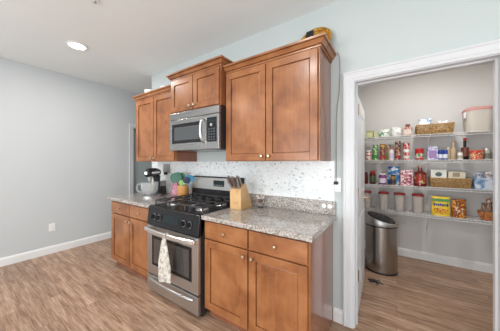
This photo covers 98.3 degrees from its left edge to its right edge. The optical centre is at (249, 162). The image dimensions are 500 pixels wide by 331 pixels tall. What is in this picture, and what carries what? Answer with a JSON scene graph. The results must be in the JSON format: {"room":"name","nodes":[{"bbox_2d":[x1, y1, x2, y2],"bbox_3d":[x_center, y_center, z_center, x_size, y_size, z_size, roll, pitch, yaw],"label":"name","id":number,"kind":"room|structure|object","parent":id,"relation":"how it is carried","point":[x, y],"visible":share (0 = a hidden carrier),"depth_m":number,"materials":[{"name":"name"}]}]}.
{"room":"kitchen","nodes":[
{"label":"kitchen","id":0,"kind":"room"},
{"bbox_2d":[0,57,138,257],"bbox_3d":[-3.409,-0.008,2.740,0.120,2.750,7.500,0,0,34],"label":"wall","id":1,"kind":"structure","parent":0,"point":[64,139],"depth_m":3.31,"materials":[{"name":"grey paint"}]},
{"bbox_2d":[49,223,54,231],"bbox_3d":[-2.981,0.977,3.255,0.010,0.116,0.074,0,0,34],"label":"wall outlet","id":2,"kind":"object","parent":1,"relation":"attached to","point":[52,225],"visible":1,"depth_m":3.25,"materials":[{"name":"white plastic"}]},
{"bbox_2d":[0,232,110,266],"bbox_3d":[-3.902,1.311,1.893,0.016,0.112,5.545,0,0,34],"label":"baseboard","id":3,"kind":"structure","parent":1,"relation":"attached to","point":[16,258],"depth_m":3.24,"materials":[{"name":"white paint"}]},
{"bbox_2d":[129,123,135,193],"bbox_3d":[-2.069,0.304,4.583,0.026,2.125,0.955,0,0,34],"label":"trim","id":4,"kind":"structure","parent":1,"relation":"attached to","point":[131,126],"depth_m":4.21,"materials":[{"name":"white paint"}]},
{"bbox_2d":[134,129,151,193],"bbox_3d":[-2.142,0.344,4.633,0.048,2.035,0.785,0,0,34],"label":"door","id":5,"kind":"structure","parent":1,"relation":"in","point":[139,167],"depth_m":4.40,"materials":[{"name":"grey paint"}]},
{"bbox_2d":[0,0,339,93],"bbox_3d":[-0.382,-1.433,0.683,7.400,0.100,7.700,0,0,34],"label":"ceiling","id":6,"kind":"structure","parent":0,"point":[128,42],"depth_m":2.27,"materials":[{"name":"paint"}]},
{"bbox_2d":[66,41,87,50],"bbox_3d":[-2.046,-1.377,2.558,0.210,0.009,0.210,0,0,34],"label":"recessed light","id":7,"kind":"object","parent":6,"relation":"in","point":[73,44],"visible":1,"depth_m":2.55,"materials":[{"name":"white plastic"}]},
{"bbox_2d":[0,238,492,330],"bbox_3d":[-0.382,1.397,0.683,7.400,0.060,7.700,0,0,34],"label":"floor","id":8,"kind":"structure","parent":0,"point":[80,288],"depth_m":2.17,"materials":[{"name":"brown wood"}]},
{"bbox_2d":[111,201,148,279],"bbox_3d":[-1.282,0.929,2.841,0.945,0.875,0.658,0,0,34],"label":"base cabinet","id":9,"kind":"object","parent":8,"relation":"on","point":[129,239],"visible":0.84,"depth_m":2.60,"materials":[{"name":"wood"}]},
{"bbox_2d":[107,193,191,207],"bbox_3d":[-1.296,0.473,2.850,0.982,0.037,0.658,0,0,34],"label":"countertop","id":10,"kind":"structure","parent":9,"relation":"on","point":[133,199],"depth_m":2.68,"materials":[{"name":"stone"}]},
{"bbox_2d":[136,168,161,197],"bbox_3d":[-1.308,0.265,2.886,0.222,0.380,0.348,0,0,10],"label":"stand mixer","id":11,"kind":"object","parent":10,"relation":"on","point":[151,189],"visible":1,"depth_m":2.79,"materials":[{"name":"silver metal"}]},
{"bbox_2d":[136,181,158,194],"bbox_3d":[-1.329,0.342,2.820,0.222,0.165,0.268,0,0,34],"label":"bowl","id":12,"kind":"object","parent":11,"relation":"on","point":[150,187],"depth_m":2.76,"materials":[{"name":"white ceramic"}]},
{"bbox_2d":[160,180,165,193],"bbox_3d":[-1.259,0.359,3.129,0.092,0.192,0.092,0,0,34],"label":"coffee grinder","id":13,"kind":"object","parent":10,"relation":"on","point":[162,183],"visible":0.91,"depth_m":3.09,"materials":[{"name":"black"}]},
{"bbox_2d":[170,182,178,194],"bbox_3d":[-1.054,0.367,3.030,0.130,0.179,0.053,0,0,34],"label":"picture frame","id":14,"kind":"object","parent":10,"relation":"on","point":[174,185],"visible":0.74,"depth_m":3.03,"materials":[{"name":"pink"}]},
{"bbox_2d":[172,183,176,193],"bbox_3d":[-1.054,0.367,3.031,0.094,0.142,0.036,0,0,34],"label":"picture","id":15,"kind":"object","parent":14,"relation":"attached to","point":[174,185],"depth_m":3.03},
{"bbox_2d":[177,184,188,197],"bbox_3d":[-0.851,0.371,2.742,0.150,0.168,0.150,0,0,34],"label":"utensil crock","id":16,"kind":"object","parent":10,"relation":"on","point":[181,190],"visible":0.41,"depth_m":2.68,"materials":[{"name":"orange ceramic"}]},
{"bbox_2d":[170,172,181,184],"bbox_3d":[-0.945,0.283,2.767,0.155,0.319,0.040,0,0,14],"label":"spatula","id":17,"kind":"object","parent":16,"relation":"in","point":[176,177],"visible":0.9,"depth_m":2.76,"materials":[{"name":"green plastic"}]},
{"bbox_2d":[183,177,190,184],"bbox_3d":[-0.795,0.309,2.704,0.101,0.266,0.026,0,0,15],"label":"spatula","id":18,"kind":"object","parent":16,"relation":"in","point":[186,180],"visible":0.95,"depth_m":2.70,"materials":[{"name":"blue plastic"}]},
{"bbox_2d":[186,175,193,186],"bbox_3d":[-0.767,0.297,2.712,0.137,0.292,0.048,0,0,23],"label":"serving spoon","id":19,"kind":"object","parent":16,"relation":"in","point":[190,176],"visible":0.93,"depth_m":2.70,"materials":[{"name":"blue plastic"}]},
{"bbox_2d":[186,175,193,181],"bbox_3d":[-0.750,0.199,2.699,0.109,0.097,0.028,0,0,0],"label":"spoon bowl","id":20,"kind":"object","parent":19,"relation":"on","point":[191,177],"depth_m":2.70,"materials":[{"name":"blue plastic"}]},
{"bbox_2d":[144,176,243,316],"bbox_3d":[-0.594,0.769,2.308,0.779,1.195,0.745,0,0,34],"label":"gas range","id":21,"kind":"object","parent":8,"relation":"on","point":[183,222],"visible":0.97,"depth_m":2.04,"materials":[{"name":"silver metal"}]},
{"bbox_2d":[158,233,170,283],"bbox_3d":[-0.775,0.874,1.985,0.176,0.447,0.072,0,0,34],"label":"dish towel","id":22,"kind":"object","parent":21,"relation":"hanging from","point":[164,268],"visible":0.94,"depth_m":1.96,"materials":[{"name":"fabric"}]},
{"bbox_2d":[154,198,229,214],"bbox_3d":[-0.575,0.464,2.336,0.779,0.017,0.578,0,0,34],"label":"cooktop","id":23,"kind":"object","parent":21,"relation":"in","point":[180,208],"depth_m":2.18,"materials":[{"name":"black metal"}]},
{"bbox_2d":[205,220,332,330],"bbox_3d":[0.152,0.929,1.866,0.937,0.875,0.658,0,0,34],"label":"base cabinet","id":24,"kind":"object","parent":8,"relation":"on","point":[255,280],"visible":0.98,"depth_m":1.58,"materials":[{"name":"wood"}]},
{"bbox_2d":[201,205,336,242],"bbox_3d":[0.162,0.473,1.859,0.966,0.037,0.658,0,0,34],"label":"countertop","id":25,"kind":"structure","parent":24,"relation":"on","point":[298,225],"depth_m":1.69,"materials":[{"name":"stone"}]},
{"bbox_2d":[230,184,251,209],"bbox_3d":[-0.086,0.334,2.173,0.126,0.243,0.227,0,0,30],"label":"knife block","id":26,"kind":"object","parent":25,"relation":"on","point":[240,199],"visible":0.84,"depth_m":2.09,"materials":[{"name":"brown wood"}]},
{"bbox_2d":[256,195,264,207],"bbox_3d":[0.107,0.389,2.176,0.096,0.133,0.096,0,0,34],"label":"dish","id":27,"kind":"object","parent":25,"relation":"on","point":[260,200],"visible":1,"depth_m":2.15,"materials":[{"name":"clear glass"}]},
{"bbox_2d":[249,193,335,215],"bbox_3d":[0.336,0.396,2.121,0.960,0.118,0.022,0,0,34],"label":"granite upstand","id":28,"kind":"object","parent":25,"relation":"on","point":[291,203],"visible":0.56,"depth_m":2.03,"materials":[{"name":"grey stone"}]},
{"bbox_2d":[322,203,331,208],"bbox_3d":[0.668,0.379,1.877,0.088,0.038,0.008,0,0,34],"label":"outlet","id":29,"kind":"object","parent":28,"relation":"attached to","point":[329,206],"visible":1,"depth_m":1.86,"materials":[{"name":"white plastic"}]},
{"bbox_2d":[368,278,383,284],"bbox_3d":[1.428,1.353,2.459,0.159,0.028,0.101,0,0,34],"label":"strap","id":30,"kind":"object","parent":8,"relation":"on","point":[370,279],"visible":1,"depth_m":2.46,"materials":[{"name":"black"}]},
{"bbox_2d":[365,211,398,275],"bbox_3d":[1.671,1.007,2.752,0.367,0.720,0.309,0,0,34],"label":"trash can","id":31,"kind":"object","parent":8,"relation":"on","point":[381,229],"visible":0.98,"depth_m":2.63,"materials":[{"name":"silver metal"}]},
{"bbox_2d":[152,0,499,309],"bbox_3d":[1.049,-0.008,1.739,6.220,2.750,0.135,0,0,34],"label":"wall","id":32,"kind":"structure","parent":0,"point":[365,33],"depth_m":1.75,"materials":[{"name":"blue paint"}]},
{"bbox_2d":[132,84,196,161],"bbox_3d":[-1.183,-0.467,2.942,0.920,0.912,0.378,0,0,34],"label":"upper cabinet","id":33,"kind":"object","parent":32,"relation":"attached to","point":[153,108],"visible":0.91,"depth_m":2.78,"materials":[{"name":"wood"}]},
{"bbox_2d":[166,55,232,113],"bbox_3d":[-0.499,-0.782,2.439,0.862,0.448,0.443,0,0,34],"label":"upper cabinet","id":34,"kind":"object","parent":32,"relation":"attached to","point":[203,84],"visible":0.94,"depth_m":2.23,"materials":[{"name":"wood"}]},
{"bbox_2d":[169,105,225,151],"bbox_3d":[-0.513,-0.341,2.419,0.764,0.421,0.480,0,0,34],"label":"microwave","id":35,"kind":"object","parent":34,"relation":"attached to","point":[202,129],"visible":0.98,"depth_m":2.22,"materials":[{"name":"silver metal"}]},
{"bbox_2d":[152,161,334,200],"bbox_3d":[-0.403,0.221,2.640,2.745,0.462,0.006,0,0,34],"label":"tile backsplash","id":36,"kind":"structure","parent":32,"relation":"attached to","point":[314,180],"depth_m":2.19,"materials":[{"name":"tile"}]},
{"bbox_2d":[163,164,169,174],"bbox_3d":[-1.243,0.102,3.184,0.165,0.160,0.039,0,0,34],"label":"switch plate","id":37,"kind":"object","parent":36,"relation":"attached to","point":[166,167],"visible":1,"depth_m":3.18,"materials":[{"name":"grey plastic"}]},
{"bbox_2d":[223,32,336,160],"bbox_3d":[0.242,-0.473,1.974,0.965,0.925,0.378,0,0,34],"label":"upper cabinet","id":38,"kind":"object","parent":32,"relation":"attached to","point":[278,100],"visible":1,"depth_m":1.79,"materials":[{"name":"wood"}]},
{"bbox_2d":[301,27,331,39],"bbox_3d":[0.569,-1.069,1.896,0.289,0.242,0.072,0,0,34],"label":"woven tray","id":39,"kind":"object","parent":38,"relation":"on","point":[318,30],"visible":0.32,"depth_m":1.90,"materials":[{"name":"wicker"}]},
{"bbox_2d":[334,52,339,184],"bbox_3d":[0.741,-0.375,1.841,0.048,1.128,0.028,0,0,34],"label":"power cord","id":40,"kind":"object","parent":38,"relation":"hanging from","point":[335,182],"visible":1,"depth_m":1.85,"materials":[{"name":"grey plastic"}]},
{"bbox_2d":[333,307,342,324],"bbox_3d":[0.754,1.311,1.848,0.080,0.112,0.016,0,0,34],"label":"baseboard","id":41,"kind":"structure","parent":32,"relation":"attached to","point":[337,313],"depth_m":1.84,"materials":[{"name":"white paint"}]},
{"bbox_2d":[335,178,340,191],"bbox_3d":[0.754,0.192,1.853,0.052,0.120,0.007,0,0,34],"label":"wall outlet","id":42,"kind":"object","parent":32,"relation":"attached to","point":[337,187],"visible":0.94,"depth_m":1.85,"materials":[{"name":"white plastic"}]},
{"bbox_2d":[358,96,369,311],"bbox_3d":[1.164,0.376,2.247,0.104,1.958,0.744,0,0,34],"label":"door","id":43,"kind":"structure","parent":32,"relation":"in","point":[361,114],"depth_m":2.22,"materials":[{"name":"white paint"}]},
{"bbox_2d":[343,39,499,328],"bbox_3d":[1.195,0.309,1.542,0.983,2.115,0.026,0,0,34],"label":"trim","id":44,"kind":"structure","parent":32,"relation":"attached to","point":[488,48],"depth_m":1.78,"materials":[{"name":"white paint"}]},
{"bbox_2d":[354,54,499,330],"bbox_3d":[1.240,0.343,1.609,0.849,2.048,0.135,0,0,34],"label":"trim","id":45,"kind":"structure","parent":32,"relation":"attached to","point":[495,59],"depth_m":1.40,"materials":[{"name":"white paint"}]},
{"bbox_2d":[358,63,492,263],"bbox_3d":[2.436,-0.008,3.096,1.790,2.750,0.100,0,0,34],"label":"wall","id":46,"kind":"structure","parent":0,"point":[444,95],"depth_m":2.97,"materials":[{"name":"paint"}]},
{"bbox_2d":[365,241,492,273],"bbox_3d":[2.404,1.311,3.048,1.590,0.112,0.016,0,0,34],"label":"baseboard","id":47,"kind":"structure","parent":46,"relation":"attached to","point":[458,262],"depth_m":2.89,"materials":[{"name":"white paint"}]},
{"bbox_2d":[365,130,492,156],"bbox_3d":[2.323,-0.223,2.927,1.590,0.281,0.306,0,0,34],"label":"wire shelf","id":48,"kind":"object","parent":46,"relation":"attached to","point":[477,132],"visible":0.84,"depth_m":2.80,"materials":[{"name":"white metal"}]},
{"bbox_2d":[366,131,373,137],"bbox_3d":[1.788,-0.413,3.216,0.087,0.101,0.121,0,0,34],"label":"food box","id":49,"kind":"object","parent":48,"relation":"on","point":[368,133],"visible":0.8,"depth_m":3.17,"materials":[{"name":"green"}]},
{"bbox_2d":[379,129,389,137],"bbox_3d":[1.929,-0.420,3.096,0.133,0.114,0.077,0,0,34],"label":"bag","id":50,"kind":"object","parent":48,"relation":"on","point":[383,132],"visible":0.96,"depth_m":3.07,"materials":[{"name":"white plastic"}]},
{"bbox_2d":[391,127,401,136],"bbox_3d":[2.056,-0.430,3.034,0.125,0.134,0.116,0,0,34],"label":"bag","id":51,"kind":"object","parent":48,"relation":"on","point":[396,131],"visible":0.95,"depth_m":3.00,"materials":[{"name":"white plastic"}]},
{"bbox_2d":[403,127,411,135],"bbox_3d":[2.154,-0.421,2.955,0.102,0.116,0.101,0,0,34],"label":"food box","id":52,"kind":"object","parent":48,"relation":"on","point":[406,130],"visible":0.92,"depth_m":2.91,"materials":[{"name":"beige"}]},
{"bbox_2d":[404,129,410,134],"bbox_3d":[2.126,-0.411,2.913,0.082,0.069,0.001,0,0,34],"label":"print","id":53,"kind":"object","parent":52,"relation":"attached to","point":[406,131],"depth_m":2.91,"materials":[{"name":"beige"}]},
{"bbox_2d":[415,122,454,135],"bbox_3d":[2.422,-0.430,2.852,0.382,0.132,0.246,0,0,34],"label":"wicker basket","id":54,"kind":"object","parent":48,"relation":"on","point":[449,126],"visible":0.94,"depth_m":2.76,"materials":[{"name":"brown wicker"}]},
{"bbox_2d":[418,118,431,133],"bbox_3d":[2.342,-0.478,2.894,0.149,0.209,0.107,0,0,34],"label":"bag","id":55,"kind":"object","parent":54,"relation":"in","point":[421,121],"visible":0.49,"depth_m":2.87,"materials":[{"name":"white plastic"}]},
{"bbox_2d":[437,120,447,132],"bbox_3d":[2.488,-0.459,2.794,0.114,0.169,0.107,0,0,34],"label":"bag","id":56,"kind":"object","parent":54,"relation":"in","point":[441,121],"visible":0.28,"depth_m":2.77,"materials":[{"name":"white plastic"}]},
{"bbox_2d":[461,106,492,133],"bbox_3d":[2.765,-0.511,2.631,0.267,0.294,0.268,0,0,34],"label":"storage bin","id":57,"kind":"object","parent":48,"relation":"on","point":[480,118],"visible":0.91,"depth_m":2.54,"materials":[{"name":"beige plastic"}]},
{"bbox_2d":[365,206,492,230],"bbox_3d":[2.323,0.818,2.927,1.590,0.281,0.306,0,0,34],"label":"wire shelf","id":58,"kind":"object","parent":46,"relation":"attached to","point":[375,207],"visible":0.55,"depth_m":2.82,"materials":[{"name":"white metal"}]},
{"bbox_2d":[365,190,371,207],"bbox_3d":[1.753,0.550,3.246,0.134,0.252,0.134,0,0,34],"label":"canister","id":59,"kind":"object","parent":58,"relation":"on","point":[367,192],"visible":0.76,"depth_m":3.19,"materials":[{"name":"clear plastic"}]},
{"bbox_2d":[378,191,388,209],"bbox_3d":[1.932,0.550,3.124,0.134,0.252,0.134,0,0,34],"label":"canister","id":60,"kind":"object","parent":58,"relation":"on","point":[383,195],"visible":1,"depth_m":3.08,"materials":[{"name":"white plastic"}]},
{"bbox_2d":[394,192,404,211],"bbox_3d":[2.088,0.550,3.018,0.134,0.252,0.134,0,0,34],"label":"canister","id":61,"kind":"object","parent":58,"relation":"on","point":[399,197],"visible":1,"depth_m":2.97,"materials":[{"name":"white plastic"}]},
{"bbox_2d":[412,193,423,213],"bbox_3d":[2.256,0.550,2.904,0.134,0.252,0.134,0,0,34],"label":"canister","id":62,"kind":"object","parent":58,"relation":"on","point":[417,199],"visible":1,"depth_m":2.86,"materials":[{"name":"white plastic"}]},
{"bbox_2d":[431,196,450,216],"bbox_3d":[2.436,0.557,2.761,0.188,0.239,0.101,0,0,34],"label":"box","id":63,"kind":"object","parent":58,"relation":"on","point":[440,206],"visible":1,"depth_m":2.73,"materials":[{"name":"yellow cardboard"}]},
{"bbox_2d":[434,208,447,213],"bbox_3d":[2.410,0.615,2.724,0.135,0.065,0.008,0,0,34],"label":"picture","id":64,"kind":"object","parent":63,"relation":"attached to","point":[436,210],"depth_m":2.72},
{"bbox_2d":[451,199,465,217],"bbox_3d":[2.573,0.565,2.664,0.137,0.224,0.087,0,0,34],"label":"bag","id":65,"kind":"object","parent":58,"relation":"on","point":[458,208],"visible":1,"depth_m":2.64,"materials":[{"name":"plastic"}]},
{"bbox_2d":[455,207,463,214],"bbox_3d":[2.551,0.589,2.631,0.083,0.088,0.006,0,0,34],"label":"print","id":66,"kind":"object","parent":65,"relation":"attached to","point":[458,210],"depth_m":2.63},
{"bbox_2d":[477,210,492,220],"bbox_3d":[2.800,0.627,2.546,0.180,0.100,0.180,0,0,34],"label":"bowl","id":67,"kind":"object","parent":58,"relation":"on","point":[486,216],"visible":0.68,"depth_m":2.51,"materials":[{"name":"brown wicker"}]},
{"bbox_2d":[481,203,485,211],"bbox_3d":[2.791,0.565,2.579,0.044,0.164,0.057,0,0,34],"label":"packet","id":68,"kind":"object","parent":67,"relation":"in","point":[483,205],"visible":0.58,"depth_m":2.57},
{"bbox_2d":[486,198,490,212],"bbox_3d":[2.784,0.515,2.521,0.044,0.204,0.057,0,0,34],"label":"packet","id":69,"kind":"object","parent":67,"relation":"in","point":[488,200],"visible":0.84,"depth_m":2.51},
{"bbox_2d":[365,159,492,174],"bbox_3d":[2.323,0.107,2.927,1.590,0.281,0.306,0,0,34],"label":"wire shelf","id":70,"kind":"object","parent":46,"relation":"attached to","point":[490,159],"visible":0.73,"depth_m":2.86,"materials":[{"name":"white metal"}]},
{"bbox_2d":[366,154,370,159],"bbox_3d":[1.770,-0.076,3.222,0.069,0.086,0.069,0,0,34],"label":"can","id":71,"kind":"object","parent":70,"relation":"on","point":[368,156],"visible":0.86,"depth_m":3.19,"materials":[{"name":"silver metal"}]},
{"bbox_2d":[372,152,377,159],"bbox_3d":[1.839,-0.089,3.175,0.073,0.112,0.073,0,0,34],"label":"can","id":72,"kind":"object","parent":70,"relation":"on","point":[375,154],"visible":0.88,"depth_m":3.15,"materials":[{"name":"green metal"}]},
{"bbox_2d":[372,145,377,152],"bbox_3d":[1.839,-0.200,3.175,0.072,0.112,0.072,0,0,34],"label":"can","id":73,"kind":"object","parent":72,"relation":"on","point":[374,147],"visible":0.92,"depth_m":3.15,"materials":[{"name":"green metal"}]},
{"bbox_2d":[380,154,384,159],"bbox_3d":[1.915,-0.076,3.124,0.069,0.086,0.069,0,0,34],"label":"can","id":74,"kind":"object","parent":70,"relation":"on","point":[382,156],"visible":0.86,"depth_m":3.10,"materials":[{"name":"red metal"}]},
{"bbox_2d":[380,148,384,153],"bbox_3d":[1.915,-0.163,3.124,0.068,0.086,0.068,0,0,34],"label":"can","id":75,"kind":"object","parent":74,"relation":"on","point":[382,150],"visible":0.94,"depth_m":3.10,"materials":[{"name":"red metal"}]},
{"bbox_2d":[389,148,393,159],"bbox_3d":[1.986,-0.116,3.033,0.061,0.165,0.061,0,0,34],"label":"bottle","id":76,"kind":"object","parent":70,"relation":"on","point":[391,152],"visible":0.88,"depth_m":3.01,"materials":[{"name":"white plastic"}]},
{"bbox_2d":[395,154,400,159],"bbox_3d":[2.067,-0.076,3.020,0.069,0.086,0.069,0,0,34],"label":"can","id":77,"kind":"object","parent":70,"relation":"on","point":[397,156],"visible":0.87,"depth_m":2.99,"materials":[{"name":"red metal"}]},
{"bbox_2d":[395,148,400,153],"bbox_3d":[2.067,-0.163,3.020,0.068,0.086,0.068,0,0,34],"label":"can","id":78,"kind":"object","parent":77,"relation":"on","point":[397,150],"visible":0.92,"depth_m":2.99,"materials":[{"name":"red metal"}]},
{"bbox_2d":[395,141,400,147],"bbox_3d":[2.067,-0.249,3.020,0.068,0.086,0.068,0,0,34],"label":"can","id":79,"kind":"object","parent":78,"relation":"on","point":[397,143],"visible":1,"depth_m":2.99,"materials":[{"name":"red metal"}]},
{"bbox_2d":[403,154,409,159],"bbox_3d":[2.147,-0.076,2.966,0.073,0.086,0.073,0,0,34],"label":"can","id":80,"kind":"object","parent":70,"relation":"on","point":[405,156],"visible":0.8,"depth_m":2.94,"materials":[{"name":"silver metal"}]},
{"bbox_2d":[403,147,409,153],"bbox_3d":[2.147,-0.163,2.966,0.073,0.086,0.073,0,0,34],"label":"can","id":81,"kind":"object","parent":80,"relation":"on","point":[406,150],"visible":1,"depth_m":2.94,"materials":[{"name":"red metal"}]},
{"bbox_2d":[415,148,423,159],"bbox_3d":[2.263,-0.108,2.887,0.092,0.150,0.092,0,0,34],"label":"jar","id":82,"kind":"object","parent":70,"relation":"on","point":[419,153],"visible":1,"depth_m":2.85,"materials":[{"name":"red plastic"}]},
{"bbox_2d":[427,146,437,159],"bbox_3d":[2.354,-0.118,2.788,0.100,0.171,0.051,0,0,34],"label":"food box","id":83,"kind":"object","parent":70,"relation":"on","point":[432,152],"visible":1,"depth_m":2.77,"materials":[{"name":"purple cardboard"}]},
{"bbox_2d":[429,150,436,157],"bbox_3d":[2.340,-0.104,2.768,0.080,0.102,0.001,0,0,34],"label":"print","id":84,"kind":"object","parent":83,"relation":"attached to","point":[432,153],"depth_m":2.77,"materials":[{"name":"purple"}]},
{"bbox_2d":[438,150,442,159],"bbox_3d":[2.438,-0.096,2.769,0.050,0.125,0.050,0,0,34],"label":"jar","id":85,"kind":"object","parent":70,"relation":"on","point":[440,152],"visible":0.91,"depth_m":2.75,"materials":[{"name":"blue"}]},
{"bbox_2d":[443,150,447,159],"bbox_3d":[2.479,-0.096,2.740,0.050,0.125,0.050,0,0,34],"label":"jar","id":86,"kind":"object","parent":70,"relation":"on","point":[445,152],"visible":1,"depth_m":2.72,"materials":[{"name":"blue"}]},
{"bbox_2d":[446,147,449,159],"bbox_3d":[2.557,-0.113,2.784,0.056,0.160,0.056,0,0,34],"label":"bottle","id":87,"kind":"object","parent":70,"relation":"on","point":[448,148],"visible":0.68,"depth_m":2.76,"materials":[{"name":"beige"}]},
{"bbox_2d":[450,141,456,159],"bbox_3d":[2.568,-0.150,2.729,0.060,0.235,0.060,0,0,34],"label":"bottle","id":88,"kind":"object","parent":70,"relation":"on","point":[453,151],"visible":1,"depth_m":2.71,"materials":[{"name":"beige"}]},
{"bbox_2d":[457,152,462,159],"bbox_3d":[2.567,-0.081,2.638,0.053,0.095,0.053,0,0,34],"label":"jar","id":89,"kind":"object","parent":70,"relation":"on","point":[459,154],"visible":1,"depth_m":2.62,"materials":[{"name":"white glass"}]},
{"bbox_2d":[461,138,468,159],"bbox_3d":[2.684,-0.168,2.698,0.073,0.270,0.073,0,0,34],"label":"sauce bottle","id":90,"kind":"object","parent":70,"relation":"on","point":[464,149],"visible":0.91,"depth_m":2.67,"materials":[{"name":"black"}]},
{"bbox_2d":[468,150,484,159],"bbox_3d":[2.690,-0.088,2.567,0.134,0.111,0.134,0,0,34],"label":"tub","id":91,"kind":"object","parent":70,"relation":"on","point":[474,154],"visible":1,"depth_m":2.53,"materials":[{"name":"red plastic"}]},
{"bbox_2d":[483,148,490,159],"bbox_3d":[2.778,-0.098,2.537,0.065,0.130,0.065,0,0,34],"label":"jar","id":92,"kind":"object","parent":70,"relation":"on","point":[487,153],"visible":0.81,"depth_m":2.51,"materials":[{"name":"beige"}]},
{"bbox_3d":[2.031,-0.089,3.166,0.066,0.112,0.066,0,0,34],"label":"can","id":93,"kind":"object","parent":70,"relation":"on","visible":0},
{"bbox_2d":[386,145,390,152],"bbox_3d":[2.031,-0.200,3.166,0.066,0.112,0.066,0,0,34],"label":"can","id":94,"kind":"object","parent":93,"relation":"on","point":[388,147],"visible":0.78,"depth_m":3.14,"materials":[{"name":"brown metal"}]},
{"bbox_2d":[366,183,492,204],"bbox_3d":[2.323,0.458,2.927,1.590,0.281,0.306,0,0,34],"label":"wire shelf","id":95,"kind":"object","parent":46,"relation":"attached to","point":[388,185],"visible":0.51,"depth_m":2.78,"materials":[{"name":"white metal"}]},
{"bbox_2d":[365,172,367,183],"bbox_3d":[1.738,0.232,3.244,0.060,0.170,0.060,0,0,34],"label":"jar","id":96,"kind":"object","parent":95,"relation":"on","point":[366,173],"visible":0.71,"depth_m":3.22,"materials":[{"name":"red glass"}]},
{"bbox_2d":[369,171,375,183],"bbox_3d":[1.812,0.220,3.194,0.081,0.195,0.081,0,0,34],"label":"jar","id":97,"kind":"object","parent":95,"relation":"on","point":[372,176],"visible":1,"depth_m":3.17,"materials":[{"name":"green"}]},
{"bbox_2d":[379,173,386,184],"bbox_3d":[1.917,0.237,3.123,0.097,0.160,0.097,0,0,34],"label":"jar","id":98,"kind":"object","parent":95,"relation":"on","point":[382,176],"visible":1,"depth_m":3.09,"materials":[{"name":"purple"}]},
{"bbox_2d":[390,175,395,184],"bbox_3d":[1.998,0.244,3.019,0.067,0.145,0.067,0,0,34],"label":"jar","id":99,"kind":"object","parent":95,"relation":"on","point":[392,178],"visible":0.92,"depth_m":2.99,"materials":[{"name":"brown glass"}]},
{"bbox_2d":[388,166,399,184],"bbox_3d":[2.057,0.188,3.094,0.147,0.259,0.077,0,0,34],"label":"food box","id":100,"kind":"object","parent":95,"relation":"on","point":[392,170],"visible":0.89,"depth_m":3.07,"materials":[{"name":"blue cardboard"}]},
{"bbox_2d":[400,170,412,185],"bbox_3d":[2.135,0.209,2.944,0.138,0.216,0.061,0,0,34],"label":"food box","id":101,"kind":"object","parent":95,"relation":"on","point":[406,176],"visible":1,"depth_m":2.92,"materials":[{"name":"pink cardboard"}]},
{"bbox_2d":[402,174,411,183],"bbox_3d":[2.118,0.227,2.919,0.110,0.129,0.001,0,0,34],"label":"print","id":102,"kind":"object","parent":101,"relation":"attached to","point":[406,178],"depth_m":2.92},
{"bbox_2d":[414,166,426,186],"bbox_3d":[2.277,0.179,2.890,0.134,0.275,0.134,0,0,34],"label":"juice bottle","id":103,"kind":"object","parent":95,"relation":"on","point":[420,177],"visible":0.99,"depth_m":2.84,"materials":[{"name":"red"}]},
{"bbox_2d":[428,177,472,188],"bbox_3d":[2.543,0.255,2.769,0.396,0.122,0.246,0,0,34],"label":"wicker basket","id":104,"kind":"object","parent":95,"relation":"on","point":[463,183],"visible":0.96,"depth_m":2.67,"materials":[{"name":"brown wicker"}]},
{"bbox_2d":[430,170,446,185],"bbox_3d":[2.445,0.200,2.811,0.155,0.211,0.121,0,0,34],"label":"paper package","id":105,"kind":"object","parent":104,"relation":"in","point":[433,173],"visible":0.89,"depth_m":2.76,"materials":[{"name":"white paper"}]},
{"bbox_2d":[447,171,464,186],"bbox_3d":[2.586,0.210,2.715,0.155,0.191,0.122,0,0,34],"label":"paper package","id":106,"kind":"object","parent":104,"relation":"in","point":[450,174],"visible":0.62,"depth_m":2.68,"materials":[{"name":"beige paper"}]},
{"bbox_2d":[470,177,492,189],"bbox_3d":[2.793,0.249,2.576,0.212,0.134,0.196,0,0,34],"label":"storage tote","id":107,"kind":"object","parent":95,"relation":"on","point":[483,183],"visible":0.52,"depth_m":2.52,"materials":[{"name":"blue plastic"}]},
{"bbox_2d":[475,172,482,177],"bbox_3d":[2.750,0.210,2.592,0.064,0.189,0.067,0,0,34],"label":"packet","id":108,"kind":"object","parent":107,"relation":"in","point":[478,174],"visible":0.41,"depth_m":2.58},
{"bbox_2d":[484,171,492,177],"bbox_3d":[2.813,0.205,2.549,0.075,0.199,0.067,0,0,34],"label":"packet","id":109,"kind":"object","parent":107,"relation":"in","point":[487,174],"visible":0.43,"depth_m":2.54,"materials":[{"name":"white plastic"}]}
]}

